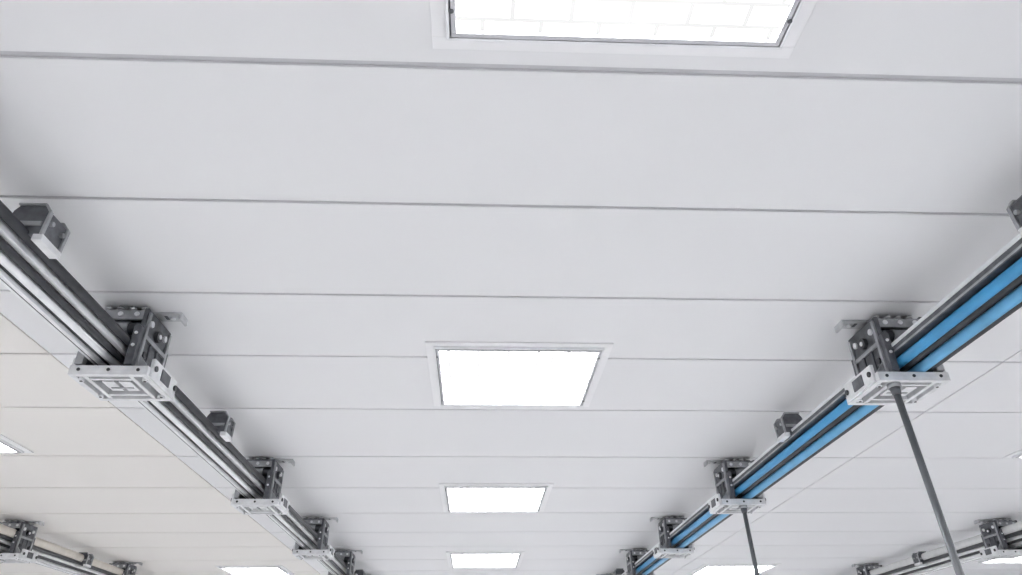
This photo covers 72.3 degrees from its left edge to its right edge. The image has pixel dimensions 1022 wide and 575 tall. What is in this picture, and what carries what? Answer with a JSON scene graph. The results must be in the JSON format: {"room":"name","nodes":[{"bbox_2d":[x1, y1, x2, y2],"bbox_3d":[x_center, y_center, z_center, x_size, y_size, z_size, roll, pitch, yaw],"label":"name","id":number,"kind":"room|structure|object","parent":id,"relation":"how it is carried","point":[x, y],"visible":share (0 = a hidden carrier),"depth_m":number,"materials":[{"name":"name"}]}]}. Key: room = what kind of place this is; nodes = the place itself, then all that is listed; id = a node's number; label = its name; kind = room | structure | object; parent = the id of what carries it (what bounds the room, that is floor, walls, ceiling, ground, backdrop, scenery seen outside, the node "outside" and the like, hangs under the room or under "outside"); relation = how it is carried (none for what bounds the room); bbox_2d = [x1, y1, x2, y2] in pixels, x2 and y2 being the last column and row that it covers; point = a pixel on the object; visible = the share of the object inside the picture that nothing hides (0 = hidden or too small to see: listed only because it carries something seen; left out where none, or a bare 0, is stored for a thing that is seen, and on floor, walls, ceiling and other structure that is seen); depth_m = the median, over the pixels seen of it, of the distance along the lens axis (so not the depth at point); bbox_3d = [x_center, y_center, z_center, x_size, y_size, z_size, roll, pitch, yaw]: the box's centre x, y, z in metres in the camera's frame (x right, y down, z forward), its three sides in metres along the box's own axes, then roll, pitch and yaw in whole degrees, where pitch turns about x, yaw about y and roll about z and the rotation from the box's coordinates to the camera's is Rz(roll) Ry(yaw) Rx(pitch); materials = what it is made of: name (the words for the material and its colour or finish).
{"room":"clean room","nodes":[
{"label":"clean room","id":0,"kind":"room"},
{"bbox_2d":[0,0,1021,574],"bbox_3d":[0.286,1.212,4.529,15.000,0.100,18.000,1,-31,-3],"label":"ceiling","id":1,"kind":"structure","parent":0,"point":[324,193],"depth_m":2.23,"materials":[{"name":"white paint"}]},
{"bbox_2d":[0,434,33,452],"bbox_3d":[-2.974,0.725,3.515,0.737,0.018,0.722,1,-31,-3],"label":"frame","id":2,"kind":"object","parent":1,"relation":"attached to","point":[4,440],"visible":1,"depth_m":3.73,"materials":[{"name":"metal"}]},
{"bbox_2d":[0,443,11,449],"bbox_3d":[-2.974,0.720,3.518,0.633,0.004,0.618,1,-31,-3],"label":"diffuser","id":3,"kind":"object","parent":2,"relation":"attached to","point":[2,447],"visible":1,"depth_m":3.75,"materials":[{"name":"white plastic"}]},
{"bbox_2d":[0,520,142,574],"bbox_3d":[-3.638,1.326,4.260,0.286,0.284,17.600,1,-31,-3],"label":"rail","id":4,"kind":"object","parent":1,"relation":"hanging from","point":[19,543],"visible":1,"depth_m":5.54,"materials":[{"name":"metal"}]},
{"bbox_2d":[0,200,365,574],"bbox_3d":[-1.411,1.355,4.357,0.286,0.284,17.600,1,-31,-3],"label":"rail","id":5,"kind":"object","parent":1,"relation":"hanging from","point":[122,355],"visible":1,"depth_m":2.37,"materials":[{"name":"metal"}]},
{"bbox_2d":[215,565,294,574],"bbox_3d":[-2.676,3.014,7.410,0.672,0.018,0.742,1,-31,-3],"label":"frame","id":6,"kind":"object","parent":1,"relation":"attached to","point":[280,567],"visible":1,"depth_m":7.12,"materials":[{"name":"metal"}]},
{"bbox_2d":[224,568,287,574],"bbox_3d":[-2.676,3.009,7.413,0.568,0.004,0.638,1,-31,-3],"label":"diffuser","id":7,"kind":"object","parent":6,"relation":"attached to","point":[238,571],"visible":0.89,"depth_m":7.39,"materials":[{"name":"white plastic"}]},
{"bbox_2d":[446,551,524,567],"bbox_3d":[-0.258,2.705,6.938,0.740,0.018,0.882,1,-31,-3],"label":"frame","id":8,"kind":"object","parent":1,"relation":"attached to","point":[448,553],"visible":1,"depth_m":6.64,"materials":[{"name":"metal"}]},
{"bbox_2d":[452,554,518,566],"bbox_3d":[-0.258,2.700,6.941,0.636,0.004,0.778,1,-31,-3],"label":"diffuser","id":9,"kind":"object","parent":8,"relation":"attached to","point":[459,560],"visible":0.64,"depth_m":6.95,"materials":[{"name":"white plastic"}]},
{"bbox_2d":[439,483,552,511],"bbox_3d":[-0.111,1.463,4.831,0.737,0.018,0.762,1,-31,-3],"label":"frame","id":10,"kind":"object","parent":1,"relation":"attached to","point":[443,486],"visible":0.98,"depth_m":4.60,"materials":[{"name":"metal"}]},
{"bbox_2d":[448,488,543,509],"bbox_3d":[-0.111,1.458,4.834,0.633,0.004,0.658,1,-31,-3],"label":"diffuser","id":11,"kind":"object","parent":10,"relation":"attached to","point":[459,498],"visible":0.93,"depth_m":4.83,"materials":[{"name":"white plastic"}]},
{"bbox_2d":[425,341,612,406],"bbox_3d":[0.019,0.393,3.017,0.735,0.018,0.682,1,-31,-3],"label":"frame","id":12,"kind":"object","parent":1,"relation":"attached to","point":[603,350],"visible":0.99,"depth_m":2.79,"materials":[{"name":"metal"}]},
{"bbox_2d":[439,351,596,402],"bbox_3d":[0.019,0.388,3.020,0.631,0.004,0.578,1,-31,-3],"label":"ceiling light","id":13,"kind":"object","parent":12,"relation":"attached to","point":[467,376],"visible":1,"depth_m":3.00,"materials":[{"name":"white plastic"}]},
{"bbox_2d":[429,0,816,58],"bbox_3d":[0.235,-0.682,1.195,0.772,0.018,0.717,1,-31,-3],"label":"frame","id":14,"kind":"object","parent":1,"relation":"attached to","point":[445,33],"visible":1,"depth_m":1.47,"materials":[{"name":"metal"}]},
{"bbox_2d":[449,9,791,23],"bbox_3d":[0.235,-0.674,1.190,0.696,0.004,0.515,1,-31,-3],"label":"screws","id":15,"kind":"object","parent":14,"relation":"attached to","point":[451,11],"visible":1,"depth_m":1.40,"materials":[{"name":"grey metal"}]},
{"bbox_2d":[456,0,790,37],"bbox_3d":[0.235,-0.687,1.198,0.668,0.004,0.613,1,-31,-3],"label":"ceiling light","id":16,"kind":"object","parent":14,"relation":"attached to","point":[714,18],"visible":1,"depth_m":1.42,"materials":[{"name":"white plastic"}]},
{"bbox_2d":[686,564,780,574],"bbox_3d":[2.413,3.090,7.650,0.822,0.018,0.742,1,-31,-3],"label":"frame","id":17,"kind":"object","parent":1,"relation":"attached to","point":[703,566],"visible":0.91,"depth_m":7.43,"materials":[{"name":"metal"}]},
{"bbox_2d":[694,566,770,574],"bbox_3d":[2.413,3.085,7.653,0.718,0.004,0.638,1,-31,-3],"label":"diffuser","id":18,"kind":"object","parent":17,"relation":"attached to","point":[710,569],"visible":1,"depth_m":7.66,"materials":[{"name":"white plastic"}]},
{"bbox_2d":[596,195,1021,574],"bbox_3d":[1.269,1.390,4.475,0.286,0.284,17.600,1,-31,-3],"label":"rail","id":19,"kind":"object","parent":1,"relation":"hanging from","point":[908,351],"visible":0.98,"depth_m":2.55,"materials":[{"name":"metal"}]},
{"bbox_2d":[739,505,758,574],"bbox_3d":[1.334,1.925,3.512,0.044,1.630,0.044,-1,-30,-3],"label":"hanging rod","id":20,"kind":"object","parent":19,"relation":"hanging from","point":[743,508],"visible":1,"depth_m":3.83,"materials":[{"name":"metal"}]},
{"bbox_2d":[886,381,964,574],"bbox_3d":[1.355,1.035,2.001,0.104,1.630,0.044,3,-31,-6],"label":"hanging rod","id":21,"kind":"object","parent":19,"relation":"hanging from","point":[894,387],"visible":1,"depth_m":2.24,"materials":[{"name":"metal"}]},
{"bbox_2d":[852,518,1021,574],"bbox_3d":[3.926,1.424,4.591,0.286,0.284,17.600,1,-31,-3],"label":"rail","id":22,"kind":"object","parent":1,"relation":"hanging from","point":[1000,538],"visible":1,"depth_m":5.85,"materials":[{"name":"metal"}]},
{"bbox_2d":[973,559,1021,562],"bbox_3d":[5.258,2.749,7.132,0.692,0.018,0.692,1,-31,-3],"label":"frame","id":23,"kind":"object","parent":1,"relation":"attached to","point":[983,560],"visible":0.45,"depth_m":7.37,"materials":[{"name":"metal"}]},
{"bbox_2d":[988,557,1021,561],"bbox_3d":[5.258,2.744,7.135,0.588,0.004,0.588,1,-31,-3],"label":"diffuser","id":24,"kind":"object","parent":23,"relation":"attached to","point":[1019,559],"visible":0.5,"depth_m":7.31,"materials":[{"name":"white plastic"}]},
{"bbox_2d":[1003,449,1021,457],"bbox_3d":[3.275,0.837,3.841,0.712,0.018,0.702,1,-31,-3],"label":"frame","id":25,"kind":"object","parent":1,"relation":"attached to","point":[1018,454],"visible":1,"depth_m":4.07,"materials":[{"name":"metal"}]}
]}

